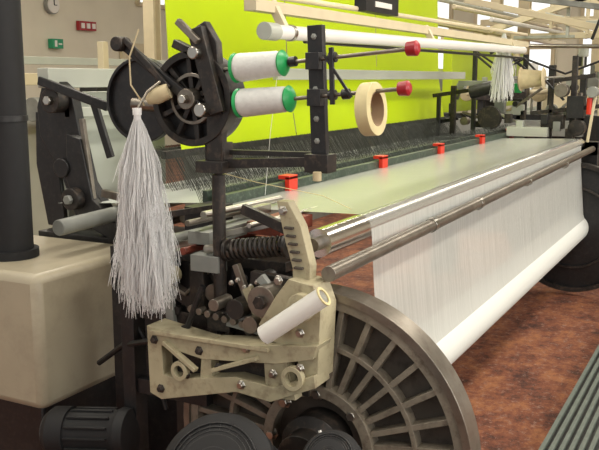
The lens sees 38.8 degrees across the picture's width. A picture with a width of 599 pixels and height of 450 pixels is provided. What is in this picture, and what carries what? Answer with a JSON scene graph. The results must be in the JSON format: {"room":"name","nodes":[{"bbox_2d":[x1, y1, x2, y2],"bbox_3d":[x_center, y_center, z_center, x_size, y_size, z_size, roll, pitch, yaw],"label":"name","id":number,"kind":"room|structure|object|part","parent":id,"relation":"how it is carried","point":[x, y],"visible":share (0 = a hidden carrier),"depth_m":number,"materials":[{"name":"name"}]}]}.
{"room":"textile factory","nodes":[
{"label":"textile factory","id":0,"kind":"room"},
{"bbox_2d":[21,0,179,145],"bbox_3d":[-7.006,-3.583,12.271,0.200,6.000,24.000,5,11,27],"label":"wall","id":1,"kind":"structure","parent":0,"point":[122,18],"depth_m":17.01,"materials":[{"name":"paint"}]},
{"bbox_2d":[44,0,59,13],"bbox_3d":[-4.713,-4.194,16.216,0.118,0.340,0.340,5,11,27],"label":"wall clock","id":2,"kind":"object","parent":1,"relation":"attached to","point":[50,6],"visible":1,"depth_m":16.16,"materials":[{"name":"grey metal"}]},
{"bbox_2d":[48,39,63,48],"bbox_3d":[-4.689,-3.490,16.371,0.130,0.180,0.280,5,11,27],"label":"exit sign","id":3,"kind":"object","parent":1,"relation":"attached to","point":[52,43],"visible":1,"depth_m":16.29,"materials":[{"name":"green plastic"}]},
{"bbox_2d":[76,21,95,30],"bbox_3d":[-4.279,-4.003,17.107,0.100,0.180,0.500,5,11,27],"label":"fire sign","id":4,"kind":"object","parent":1,"relation":"attached to","point":[80,25],"visible":1,"depth_m":17.05,"materials":[{"name":"red plastic"}]},
{"bbox_2d":[120,43,143,58],"bbox_3d":[-3.523,-2.834,18.797,0.080,2.300,1.200,5,11,27],"label":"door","id":5,"kind":"structure","parent":1,"relation":"in","point":[123,55],"depth_m":18.45,"materials":[{"name":"beige wood"}]},
{"bbox_2d":[135,0,164,8],"bbox_3d":[-3.054,-5.586,19.218,0.110,1.380,2.060,5,11,27],"label":"window","id":6,"kind":"structure","parent":1,"relation":"in","point":[139,3],"depth_m":18.57,"materials":[{"name":"white glass"}]},
{"bbox_2d":[165,144,598,449],"bbox_3d":[0.612,0.102,8.858,17.000,0.100,24.000,5,11,27],"label":"floor","id":7,"kind":"structure","parent":0,"point":[519,375],"depth_m":4.87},
{"bbox_2d":[0,376,115,449],"bbox_3d":[-1.046,0.782,3.315,0.640,0.450,0.500,5,11,27],"label":"base cabinet","id":8,"kind":"object","parent":7,"relation":"on","point":[19,423],"visible":0.29,"depth_m":3.00,"materials":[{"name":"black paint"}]},
{"bbox_2d":[0,235,114,407],"bbox_3d":[-1.050,0.328,3.239,0.730,0.470,0.580,5,11,27],"label":"base cabinet","id":9,"kind":"object","parent":8,"relation":"on","point":[56,310],"visible":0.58,"depth_m":2.92,"materials":[{"name":"beige metal"}]},
{"bbox_2d":[0,0,39,261],"bbox_3d":[-1.052,-0.970,2.912,0.200,2.200,0.200,5,11,27],"label":"support column","id":10,"kind":"structure","parent":9,"relation":"on","point":[16,220],"depth_m":2.98,"materials":[{"name":"black metal"}]},
{"bbox_2d":[143,0,161,59],"bbox_3d":[-2.091,-3.529,11.959,0.280,6.000,0.280,5,11,27],"label":"steel column","id":11,"kind":"structure","parent":7,"relation":"on","point":[151,8],"depth_m":12.05,"materials":[{"name":"grey metal"}]},
{"bbox_2d":[166,412,277,449],"bbox_3d":[-0.186,0.838,2.262,0.327,0.696,0.365,5,11,27],"label":"motor","id":12,"kind":"object","parent":7,"relation":"on","point":[215,431],"visible":1,"depth_m":2.17,"materials":[{"name":"black metal"}]},
{"bbox_2d":[24,41,446,235],"bbox_3d":[-0.651,-1.188,10.452,2.500,1.900,8.000,5,11,27],"label":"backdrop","id":13,"kind":"object","parent":7,"relation":"on","point":[40,222],"visible":0.14,"depth_m":7.67,"materials":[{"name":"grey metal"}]},
{"bbox_2d":[36,0,598,449],"bbox_3d":[0.668,-0.535,4.767,2.112,2.550,5.308,5,11,27],"label":"weaving loom","id":14,"kind":"object","parent":7,"relation":"on","point":[253,332],"visible":0.97,"depth_m":3.04,"materials":[{"name":"metal"}]},
{"bbox_2d":[39,406,139,449],"bbox_3d":[-0.685,0.839,2.821,0.316,0.506,0.170,2,10,13],"label":"motor","id":15,"kind":"object","parent":14,"relation":"attached to","point":[61,427],"visible":1,"depth_m":2.73,"materials":[{"name":"black metal"}]},
{"bbox_3d":[-0.611,0.137,3.671,0.922,1.600,1.201,5,11,27],"label":"frame","id":16,"kind":"part","parent":14,"relation":"part of","materials":[{"name":"grey metal"}]},
{"bbox_3d":[-0.492,-0.393,2.686,0.320,0.270,0.088,5,11,27],"label":"guide plate","id":17,"kind":"part","parent":14,"relation":"part of","materials":[{"name":"black paint"}]},
{"bbox_2d":[108,118,180,319],"bbox_3d":[-0.460,-0.018,2.495,0.217,0.595,0.168,2,10,10],"label":"tassel","id":18,"kind":"object","parent":14,"relation":"on","point":[142,239],"visible":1,"depth_m":2.46,"materials":[{"name":"white fabric"}]},
{"bbox_2d":[228,50,289,82],"bbox_3d":[-0.108,-0.440,2.364,0.176,0.091,0.084,5,11,27],"label":"thread spool","id":19,"kind":"object","parent":14,"relation":"on","point":[242,67],"visible":0.99,"depth_m":2.34,"materials":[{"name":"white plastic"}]},
{"bbox_2d":[231,85,296,117],"bbox_3d":[-0.095,-0.344,2.374,0.186,0.093,0.084,5,11,27],"label":"thread spool","id":20,"kind":"object","parent":14,"relation":"on","point":[245,102],"visible":0.98,"depth_m":2.35,"materials":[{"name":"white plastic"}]},
{"bbox_3d":[-0.089,-0.343,2.376,0.396,0.416,0.092,5,11,27],"label":"hanger arm","id":21,"kind":"part","parent":14,"relation":"part of","materials":[{"name":"metal"}]},
{"bbox_3d":[-0.010,0.081,2.361,0.105,0.295,0.052,5,11,27],"label":"curved arm","id":22,"kind":"part","parent":14,"relation":"part of","materials":[{"name":"metal"}]},
{"bbox_3d":[0.353,-0.806,5.573,0.260,0.410,4.100,5,11,27],"label":"harness frame","id":23,"kind":"part","parent":14,"relation":"part of","materials":[{"name":"metal"}]},
{"bbox_3d":[0.752,-0.420,4.970,0.120,0.105,4.500,5,11,27],"label":"drop wire rail","id":24,"kind":"part","parent":14,"relation":"part of","materials":[{"name":"metal"}]},
{"bbox_2d":[354,82,386,135],"bbox_3d":[0.188,-0.304,2.231,0.046,0.142,0.140,5,11,27],"label":"tape roll","id":25,"kind":"object","parent":14,"relation":"attached to","point":[370,107],"visible":1,"depth_m":2.20,"materials":[{"name":"beige paper"}]},
{"bbox_2d":[489,33,514,101],"bbox_3d":[1.489,-1.148,6.227,0.190,0.500,0.139,5,11,27],"label":"yarn hank","id":26,"kind":"object","parent":14,"relation":"on","point":[502,76],"visible":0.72,"depth_m":6.21,"materials":[{"name":"white fabric"}]},
{"bbox_3d":[1.596,-0.467,6.575,1.362,1.800,0.300,5,11,27],"label":"frame","id":27,"kind":"part","parent":14,"relation":"part of","materials":[{"name":"white fabric"}]},
{"bbox_2d":[514,67,564,90],"bbox_3d":[1.757,-1.069,6.236,0.361,0.180,0.180,5,11,27],"label":"spool","id":28,"kind":"object","parent":14,"relation":"on","point":[526,78],"visible":1,"depth_m":6.21,"materials":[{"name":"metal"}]},
{"bbox_2d":[303,430,361,449],"bbox_3d":[0.094,0.847,2.136,0.151,0.722,0.233,3,10,19],"label":"motor","id":29,"kind":"object","parent":7,"relation":"on","point":[328,439],"visible":1,"depth_m":2.03,"materials":[{"name":"black metal"}]},
{"bbox_2d":[490,0,502,26],"bbox_3d":[3.663,-4.189,15.774,0.280,6.000,0.280,5,11,27],"label":"steel column","id":30,"kind":"structure","parent":7,"relation":"on","point":[494,1],"depth_m":15.71,"materials":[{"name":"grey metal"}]},
{"bbox_2d":[406,37,598,230],"bbox_3d":[3.009,-1.142,9.946,2.454,1.981,3.500,5,11,27],"label":"loom","id":31,"kind":"object","parent":7,"relation":"on","point":[451,62],"visible":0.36,"depth_m":8.67,"materials":[{"name":"black paint"}]},
{"bbox_2d":[517,0,531,55],"bbox_3d":[3.717,-3.876,13.966,0.280,6.000,0.280,5,11,27],"label":"steel column","id":32,"kind":"structure","parent":7,"relation":"on","point":[527,5],"depth_m":13.98,"materials":[{"name":"grey metal"}]},
{"bbox_2d":[538,345,598,449],"bbox_3d":[2.117,0.740,4.731,0.860,0.050,8.000,5,11,27],"label":"floor grate","id":33,"kind":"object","parent":7,"relation":"on","point":[576,426],"depth_m":3.84,"materials":[{"name":"grey metal"}]},
{"bbox_2d":[590,9,598,97],"bbox_3d":[4.354,-3.569,12.191,0.280,6.000,0.280,5,11,27],"label":"steel column","id":34,"kind":"structure","parent":7,"relation":"on","point":[594,51],"depth_m":12.30,"materials":[{"name":"grey metal"}]},
{"bbox_2d":[438,0,598,43],"bbox_3d":[3.804,-3.273,11.504,3.700,1.550,7.400,5,11,27],"label":"overhead beam","id":35,"kind":"structure","parent":34,"relation":"attached to","point":[498,19],"depth_m":10.53,"materials":[{"name":"beige wood"}]},
{"bbox_2d":[464,0,598,39],"bbox_3d":[2.603,-1.186,7.861,2.250,2.778,0.224,5,11,27],"label":"overhead beam","id":36,"kind":"structure","parent":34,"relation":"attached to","point":[520,11],"depth_m":7.89,"materials":[{"name":"beige paint"}]},
{"bbox_2d":[284,0,580,112],"bbox_3d":[6.139,-4.737,18.945,17.200,6.000,0.200,5,11,27],"label":"wall","id":37,"kind":"structure","parent":0,"point":[563,56],"depth_m":19.12,"materials":[{"name":"paint"}]},
{"bbox_2d":[438,2,453,68],"bbox_3d":[2.785,-4.315,20.612,1.880,2.300,0.110,5,11,27],"label":"window","id":38,"kind":"structure","parent":37,"relation":"in","point":[445,10],"depth_m":20.15,"materials":[{"name":"white glass"}]},
{"bbox_2d":[473,0,556,88],"bbox_3d":[4.911,-4.125,19.515,1.880,2.300,0.110,5,11,27],"label":"window","id":39,"kind":"structure","parent":37,"relation":"in","point":[546,56],"depth_m":19.27,"materials":[{"name":"white glass"}]},
{"bbox_2d":[578,8,593,74],"bbox_3d":[7.037,-3.936,18.417,1.880,2.300,0.110,5,11,27],"label":"window","id":40,"kind":"structure","parent":37,"relation":"in","point":[583,10],"depth_m":18.77,"materials":[{"name":"white glass"}]}
]}

